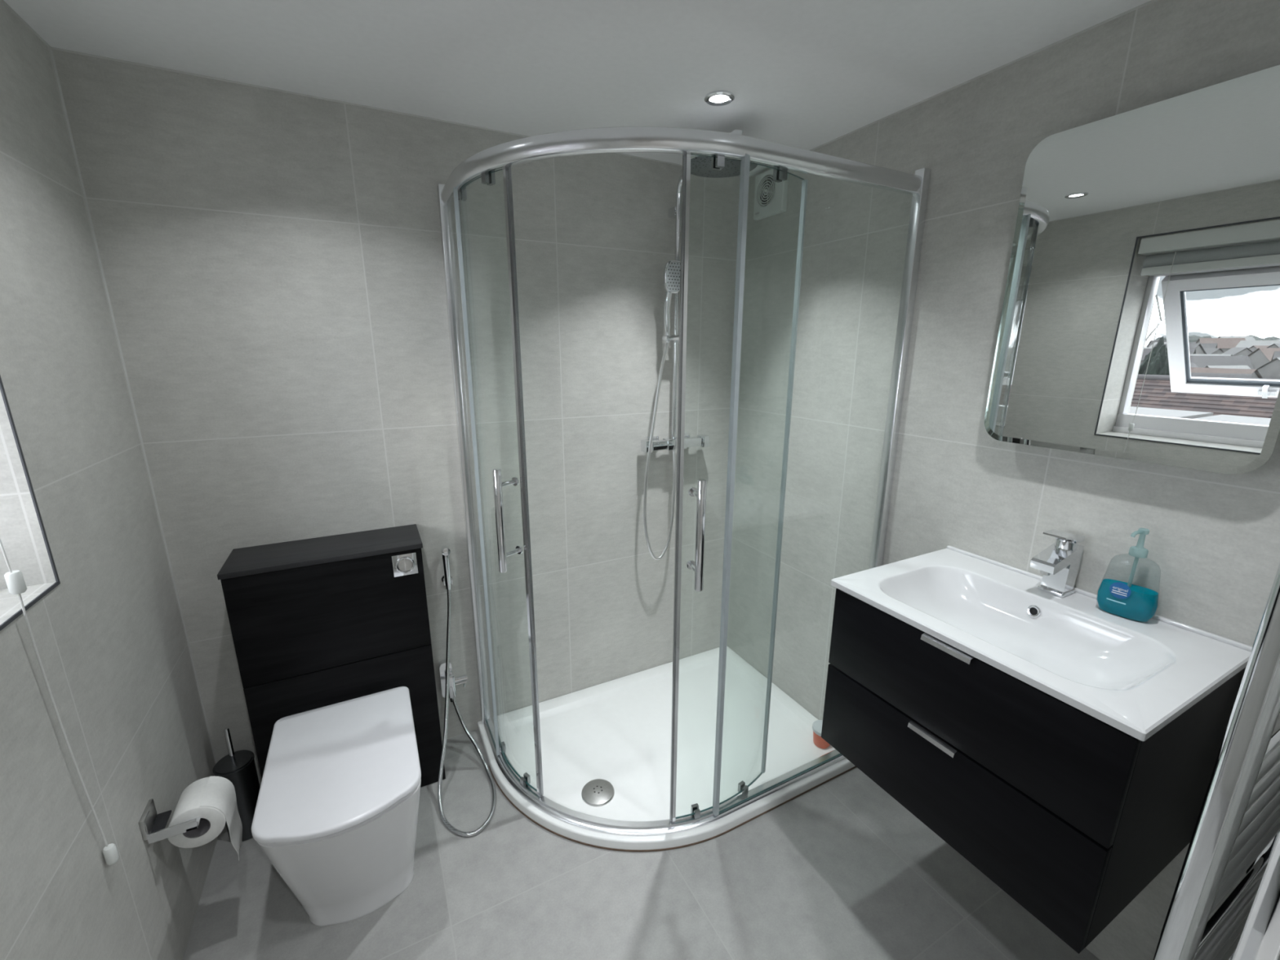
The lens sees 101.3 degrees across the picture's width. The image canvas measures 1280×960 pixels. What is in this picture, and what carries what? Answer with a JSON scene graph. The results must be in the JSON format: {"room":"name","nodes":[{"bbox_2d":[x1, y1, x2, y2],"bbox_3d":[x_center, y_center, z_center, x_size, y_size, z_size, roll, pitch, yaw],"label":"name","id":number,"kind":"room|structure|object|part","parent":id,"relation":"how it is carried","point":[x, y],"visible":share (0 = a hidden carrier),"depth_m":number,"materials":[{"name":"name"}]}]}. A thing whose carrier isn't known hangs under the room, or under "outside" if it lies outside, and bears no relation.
{"room":"bathroom","nodes":[
{"label":"bathroom","id":0,"kind":"room"},
{"bbox_2d":[0,0,217,959],"bbox_3d":[-1.043,0.268,0.552,0.320,2.116,1.920,-7,16,-27],"label":"wall","id":1,"kind":"structure","parent":0,"point":[110,639],"depth_m":1.06,"materials":[{"name":"tile"}]},
{"bbox_2d":[0,375,60,631],"bbox_3d":[-0.899,-0.178,0.518,0.002,0.950,0.815,-7,16,-27],"label":"trim","id":2,"kind":"structure","parent":1,"relation":"attached to","point":[57,583],"depth_m":0.93,"materials":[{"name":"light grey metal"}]},
{"bbox_2d":[138,798,201,844],"bbox_3d":[-1.100,0.767,1.249,0.094,0.065,0.145,-7,16,-27],"label":"toilet roll holder","id":3,"kind":"object","parent":1,"relation":"attached to","point":[152,824],"visible":0.9,"depth_m":1.20,"materials":[{"name":"metal"}]},
{"bbox_3d":[-1.120,0.773,1.196,0.010,0.052,0.070,-7,16,-27],"label":"wall plate","id":4,"kind":"part","parent":3,"relation":"part of","materials":[{"name":"metal"}]},
{"bbox_3d":[-1.097,0.786,1.256,0.088,0.024,0.143,-7,16,-27],"label":"arm","id":5,"kind":"part","parent":3,"relation":"part of","materials":[{"name":"silver metal"}]},
{"bbox_2d":[167,776,242,860],"bbox_3d":[-1.069,0.870,1.302,0.119,0.230,0.107,-7,16,-27],"label":"toilet roll","id":6,"kind":"object","parent":3,"relation":"hanging from","point":[211,798],"visible":0.95,"depth_m":1.26,"materials":[{"name":"white paper"},{"name":"cardboard"}]},
{"bbox_3d":[-0.953,-0.543,0.398,0.111,0.169,0.784,-7,16,-27],"label":"roller blind","id":7,"kind":"object","parent":1,"relation":"attached to","visible":0},
{"bbox_2d":[0,538,119,865],"bbox_3d":[-1.019,0.067,0.839,0.021,1.409,0.057,-7,16,-27],"label":"blind cord","id":8,"kind":"object","parent":7,"relation":"hanging from","point":[15,580],"visible":1,"depth_m":0.90,"materials":[{"name":"white plastic"}]},
{"bbox_3d":[-1.011,0.166,0.849,0.019,0.036,0.019,-7,16,-27],"label":"barrel knob","id":9,"kind":"part","parent":8,"relation":"part of","materials":[{"name":"white plastic"}]},
{"bbox_3d":[-1.030,0.729,1.022,0.018,0.036,0.018,-7,16,-27],"label":"barrel knob","id":10,"kind":"part","parent":8,"relation":"part of","materials":[{"name":"white plastic"}]},
{"bbox_2d":[52,48,740,786],"bbox_3d":[-0.610,-0.065,1.886,2.518,2.116,0.120,-7,16,-27],"label":"wall","id":11,"kind":"structure","parent":0,"point":[272,261],"depth_m":1.66,"materials":[{"name":"tile"}]},
{"bbox_2d":[441,574,452,586],"bbox_3d":[-0.683,0.356,1.860,0.035,0.035,0.040,-7,16,-27],"label":"bracket","id":12,"kind":"object","parent":11,"relation":"attached to","point":[442,577],"visible":0.4,"depth_m":1.86,"materials":[{"name":"silver metal"}]},
{"bbox_2d":[438,659,467,702],"bbox_3d":[-0.690,0.740,1.944,0.090,0.150,0.056,-7,16,-27],"label":"valve","id":13,"kind":"object","parent":11,"relation":"attached to","point":[442,664],"visible":0.83,"depth_m":1.93,"materials":[{"name":"silver metal"}]},
{"bbox_3d":[-0.718,0.735,1.945,0.042,0.142,0.026,-7,16,-27],"label":"wall plate","id":14,"kind":"part","parent":13,"relation":"part of","materials":[{"name":"silver metal"}]},
{"bbox_3d":[-0.666,0.747,1.942,0.050,0.045,0.021,-7,16,-27],"label":"tap lever","id":15,"kind":"part","parent":13,"relation":"part of","materials":[{"name":"silver metal"}]},
{"bbox_2d":[0,0,1157,764],"bbox_3d":[-0.038,0.129,1.115,1.998,2.116,1.820,-7,16,-27],"label":"trim","id":16,"kind":"structure","parent":11,"relation":"attached to","point":[3,2],"depth_m":1.35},
{"bbox_2d":[640,129,757,453],"bbox_3d":[0.226,-0.577,1.858,0.309,1.013,0.478,-7,16,-27],"label":"shower fixture","id":17,"kind":"object","parent":11,"relation":"attached to","point":[700,166],"visible":0.61,"depth_m":1.98,"materials":[{"name":"silver metal"}]},
{"bbox_3d":[0.026,-0.134,2.075,0.031,0.047,0.049,-7,16,-27],"label":"flow knob","id":18,"kind":"part","parent":17,"relation":"part of","materials":[{"name":"silver metal"}]},
{"bbox_2d":[643,260,680,559],"bbox_3d":[0.089,-0.229,2.045,0.156,1.164,0.076,-7,16,-27],"label":"shower","id":19,"kind":"object","parent":17,"relation":"attached to","point":[671,274],"visible":0.94,"depth_m":2.00,"materials":[{"name":"silver metal"}]},
{"bbox_3d":[0.106,-0.622,1.949,0.033,0.218,0.041,-7,16,-27],"label":"handle","id":20,"kind":"part","parent":19,"relation":"part of","materials":[{"name":"silver metal"}]},
{"bbox_3d":[0.150,-0.632,1.992,0.021,0.968,0.072,-6,15,-22],"label":"riser rail","id":21,"kind":"part","parent":17,"relation":"part of","materials":[{"name":"silver metal"}]},
{"bbox_3d":[0.264,-0.164,2.195,0.032,0.047,0.049,-7,16,-27],"label":"temperature knob","id":22,"kind":"part","parent":17,"relation":"part of","materials":[{"name":"silver metal"}]},
{"bbox_3d":[0.220,-1.046,1.694,0.024,0.022,0.384,-5,15,-19],"label":"shower arm","id":23,"kind":"part","parent":17,"relation":"part of","materials":[{"name":"silver metal"}]},
{"bbox_3d":[0.250,-0.974,1.628,0.228,0.002,0.228,-7,16,-27],"label":"nozzle plate","id":24,"kind":"part","parent":17,"relation":"part of","materials":[{"name":"silver metal"}]},
{"bbox_2d":[437,545,496,836],"bbox_3d":[-0.608,0.661,1.714,0.183,0.790,0.461,-7,16,-27],"label":"bidet sprayer","id":25,"kind":"object","parent":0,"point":[445,549],"visible":1,"depth_m":1.82,"materials":[{"name":"silver metal"}]},
{"bbox_3d":[-0.676,0.320,1.837,0.025,0.136,0.025,-7,16,-27],"label":"handle","id":26,"kind":"part","parent":25,"relation":"part of","materials":[{"name":"silver metal"}]},
{"bbox_2d":[4,0,1151,176],"bbox_3d":[-0.164,-0.942,0.788,2.518,0.120,2.040,-7,16,-27],"label":"ceiling","id":27,"kind":"structure","parent":0,"point":[805,74],"depth_m":1.20,"materials":[{"name":"white paint"}]},
{"bbox_2d":[704,90,734,106],"bbox_3d":[0.215,-1.035,1.424,0.081,0.006,0.081,-7,16,-27],"label":"recessed light","id":28,"kind":"object","parent":27,"relation":"in","point":[716,98],"visible":1,"depth_m":1.42,"materials":[{"name":"silver metal"}]},
{"bbox_2d":[182,728,1099,959],"bbox_3d":[-0.169,1.227,1.332,2.518,0.120,2.040,-7,16,-27],"label":"floor","id":29,"kind":"structure","parent":0,"point":[841,869],"depth_m":1.43,"materials":[{"name":"tile"}]},
{"bbox_2d":[213,751,260,841],"bbox_3d":[-1.219,0.967,1.604,0.100,0.247,0.100,-7,16,-27],"label":"brush holder","id":30,"kind":"object","parent":29,"relation":"on","point":[245,780],"visible":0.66,"depth_m":1.58,"materials":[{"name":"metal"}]},
{"bbox_2d":[213,727,252,773],"bbox_3d":[-1.219,0.790,1.560,0.092,0.118,0.092,-7,16,-27],"label":"toilet brush","id":31,"kind":"object","parent":30,"relation":"on","point":[233,762],"visible":1,"depth_m":1.56,"materials":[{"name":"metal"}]},
{"bbox_3d":[-1.219,0.787,1.559,0.012,0.112,0.012,-7,16,-27],"label":"handle","id":32,"kind":"part","parent":31,"relation":"part of","materials":[{"name":"silver metal"}]},
{"bbox_3d":[-1.219,0.844,1.573,0.092,0.006,0.092,-7,16,-27],"label":"splash lid","id":33,"kind":"part","parent":31,"relation":"part of","materials":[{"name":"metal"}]},
{"bbox_2d":[217,524,445,787],"bbox_3d":[-0.939,0.624,1.689,0.506,0.873,0.214,-7,16,-27],"label":"base cabinet","id":34,"kind":"object","parent":29,"relation":"on","point":[318,622],"visible":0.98,"depth_m":1.55,"materials":[{"name":"black wood"}]},
{"bbox_2d":[217,524,422,579],"bbox_3d":[-0.940,0.207,1.587,0.506,0.015,0.208,-7,16,-27],"label":"countertop","id":35,"kind":"structure","parent":34,"relation":"on","point":[242,562],"depth_m":1.56,"materials":[{"name":"grey wood"}]},
{"bbox_3d":[-0.898,0.396,1.552,0.497,0.330,0.018,-7,16,-27],"label":"panel","id":36,"kind":"part","parent":34,"relation":"part of","materials":[{"name":"black wood"}]},
{"bbox_3d":[-0.899,0.811,1.657,0.497,0.522,0.018,-7,16,-27],"label":"panel","id":37,"kind":"part","parent":34,"relation":"part of","materials":[{"name":"black wood"}]},
{"bbox_3d":[-0.717,0.258,1.601,0.069,0.069,0.006,-7,16,-27],"label":"flush plate","id":38,"kind":"part","parent":34,"relation":"part of","materials":[{"name":"silver metal"}]},
{"bbox_2d":[251,686,421,926],"bbox_3d":[-0.783,0.916,1.434,0.349,0.430,0.517,-7,16,-27],"label":"toilet","id":39,"kind":"object","parent":29,"relation":"on","point":[336,811],"visible":1,"depth_m":1.30,"materials":[{"name":"white ceramic"}]},
{"bbox_3d":[-0.772,0.721,1.365,0.349,0.017,0.475,-7,16,-27],"label":"lid","id":40,"kind":"part","parent":39,"relation":"part of","materials":[{"name":"white plastic"}]},
{"bbox_3d":[-0.777,0.736,1.377,0.343,0.010,0.479,-7,16,-27],"label":"seat","id":41,"kind":"part","parent":39,"relation":"part of","materials":[{"name":"white plastic"}]},
{"bbox_2d":[477,645,856,852],"bbox_3d":[0.082,0.986,1.974,1.200,0.036,0.820,-7,16,-27],"label":"shower tray","id":42,"kind":"object","parent":29,"relation":"on","point":[606,747],"visible":0.84,"depth_m":1.93,"materials":[{"name":"white stone"}]},
{"bbox_2d":[436,126,931,835],"bbox_3d":[0.065,0.096,1.547,1.429,1.899,0.464,2,14,6],"label":"shower enclosure","id":43,"kind":"object","parent":42,"relation":"on","point":[718,145],"visible":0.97,"depth_m":1.45,"materials":[{"name":"silver metal"}]},
{"bbox_3d":[-0.553,0.067,1.738,0.006,1.828,0.205,-7,16,-27],"label":"fixed panel","id":44,"kind":"part","parent":43,"relation":"part of","materials":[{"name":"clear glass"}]},
{"bbox_3d":[-0.442,0.099,1.604,0.036,1.808,0.365,-10,17,-36],"label":"sliding door","id":45,"kind":"part","parent":43,"relation":"part of","materials":[{"name":"clear glass"}]},
{"bbox_3d":[-0.366,0.108,1.450,0.025,0.293,0.073,11,17,36],"label":"handle","id":46,"kind":"part","parent":43,"relation":"part of","materials":[{"name":"silver metal"}]},
{"bbox_3d":[0.065,-0.786,1.327,1.387,0.046,0.439,2,14,6],"label":"rail","id":47,"kind":"part","parent":43,"relation":"part of","materials":[{"name":"silver metal"}]},
{"bbox_3d":[0.145,0.136,1.344,0.025,0.293,0.073,-4,15,-14],"label":"handle","id":48,"kind":"part","parent":43,"relation":"part of","materials":[{"name":"silver metal"}]},
{"bbox_3d":[0.269,0.137,1.457,0.367,1.808,0.036,-8,16,-29],"label":"sliding door","id":49,"kind":"part","parent":43,"relation":"part of","materials":[{"name":"clear glass"}]},
{"bbox_3d":[0.509,0.118,1.544,0.600,1.828,0.006,-7,16,-27],"label":"fixed panel","id":50,"kind":"part","parent":43,"relation":"part of","materials":[{"name":"clear glass"}]},
{"bbox_2d":[812,720,830,748],"bbox_3d":[0.682,0.952,1.958,0.079,0.072,0.079,-7,16,-27],"label":"tub","id":51,"kind":"object","parent":42,"relation":"on","point":[819,741],"visible":0.48,"depth_m":1.94,"materials":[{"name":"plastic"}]},
{"bbox_3d":[0.682,0.924,1.951,0.079,0.014,0.079,-7,16,-27],"label":"lid","id":52,"kind":"part","parent":51,"relation":"part of","materials":[{"name":"white plastic"}]},
{"bbox_2d":[726,0,1279,959],"bbox_3d":[0.925,0.023,1.546,0.120,2.116,1.920,-7,16,-27],"label":"wall","id":53,"kind":"structure","parent":0,"point":[1213,538],"depth_m":1.43,"materials":[{"name":"tile"}]},
{"bbox_2d":[753,168,788,220],"bbox_3d":[0.490,-1.080,1.974,0.024,0.156,0.162,-7,16,-27],"label":"fan","id":54,"kind":"object","parent":53,"relation":"attached to","point":[770,196],"visible":0.97,"depth_m":1.97,"materials":[{"name":"white plastic"}]},
{"bbox_2d":[757,175,775,205],"bbox_3d":[0.479,-1.092,1.982,0.010,0.104,0.100,-7,16,-27],"label":"grille","id":55,"kind":"object","parent":54,"relation":"attached to","point":[766,184],"depth_m":1.98,"materials":[{"name":"white plastic"}]},
{"bbox_2d":[821,588,1245,953],"bbox_3d":[0.822,0.518,1.206,0.476,0.440,0.588,-7,16,-27],"label":"vanity unit","id":56,"kind":"object","parent":53,"relation":"attached to","point":[1072,815],"visible":0.8,"depth_m":0.99,"materials":[{"name":"black paint"}]},
{"bbox_3d":[0.622,0.544,1.109,0.030,0.012,0.102,-7,16,-27],"label":"drawer handle","id":57,"kind":"part","parent":56,"relation":"part of","materials":[{"name":"silver metal"}]},
{"bbox_3d":[0.623,0.337,1.057,0.030,0.012,0.102,-7,16,-27],"label":"drawer handle","id":58,"kind":"part","parent":56,"relation":"part of","materials":[{"name":"silver metal"}]},
{"bbox_3d":[0.631,0.647,1.137,0.018,0.222,0.588,-7,16,-27],"label":"drawer","id":59,"kind":"part","parent":56,"relation":"part of","materials":[{"name":"black paint"}]},
{"bbox_3d":[0.632,0.434,1.083,0.018,0.208,0.588,-7,16,-27],"label":"drawer","id":60,"kind":"part","parent":56,"relation":"part of","materials":[{"name":"black paint"}]},
{"bbox_2d":[831,545,1252,741],"bbox_3d":[0.824,0.330,1.162,0.470,0.106,0.608,-7,16,-27],"label":"basin","id":61,"kind":"object","parent":56,"relation":"in","point":[1135,677],"visible":0.84,"depth_m":1.11,"materials":[{"name":"white ceramic"}]},
{"bbox_2d":[1030,528,1085,597],"bbox_3d":[0.961,0.193,1.213,0.120,0.151,0.054,-7,16,-27],"label":"tap","id":62,"kind":"object","parent":61,"relation":"on","point":[1059,563],"visible":1,"depth_m":1.20,"materials":[{"name":"silver metal"}]},
{"bbox_3d":[0.987,0.259,1.244,0.061,0.009,0.054,-7,16,-27],"label":"plate","id":63,"kind":"part","parent":62,"relation":"part of","materials":[{"name":"silver metal"}]},
{"bbox_3d":[0.972,0.130,1.203,0.090,0.023,0.045,-7,16,-27],"label":"lever","id":64,"kind":"part","parent":62,"relation":"part of","materials":[{"name":"silver metal"}]},
{"bbox_2d":[1096,553,1160,622],"bbox_3d":[1.040,0.197,1.107,0.057,0.196,0.098,-11,18,-38],"label":"soap bottle","id":65,"kind":"object","parent":61,"relation":"on","point":[1134,602],"visible":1,"depth_m":1.11,"materials":[{"name":"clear plastic"}]},
{"bbox_2d":[1111,589,1127,596],"bbox_3d":[1.017,0.240,1.113,0.001,0.006,0.025,-9,17,-33],"label":"print","id":66,"kind":"object","parent":65,"relation":"on","point":[1115,593],"depth_m":1.11,"materials":[{"name":"white"}]},
{"bbox_2d":[984,64,1279,474],"bbox_3d":[1.017,-0.386,1.070,0.053,0.679,0.492,-7,16,-27],"label":"wall mirror","id":67,"kind":"object","parent":53,"relation":"attached to","point":[1140,321],"visible":1,"depth_m":1.03,"materials":[{"name":"white mirror"}]},
{"bbox_3d":[0.405,0.338,0.289,1.998,2.116,0.100,-7,16,-27],"label":"wall","id":68,"kind":"structure","parent":0,"visible":0},
{"bbox_2d":[1152,562,1279,959],"bbox_3d":[0.985,0.572,0.791,0.460,1.420,0.126,-7,16,-27],"label":"towel radiator","id":69,"kind":"object","parent":68,"relation":"attached to","point":[1237,829],"visible":0.9,"depth_m":0.71,"materials":[{"name":"silver metal"}]},
{"bbox_2d":[1231,831,1279,959],"bbox_3d":[0.123,0.383,0.219,0.915,2.060,0.020,-7,16,-27],"label":"trim","id":70,"kind":"structure","parent":68,"relation":"attached to","point":[1260,939],"depth_m":0.39,"materials":[{"name":"white paint"}]}
]}

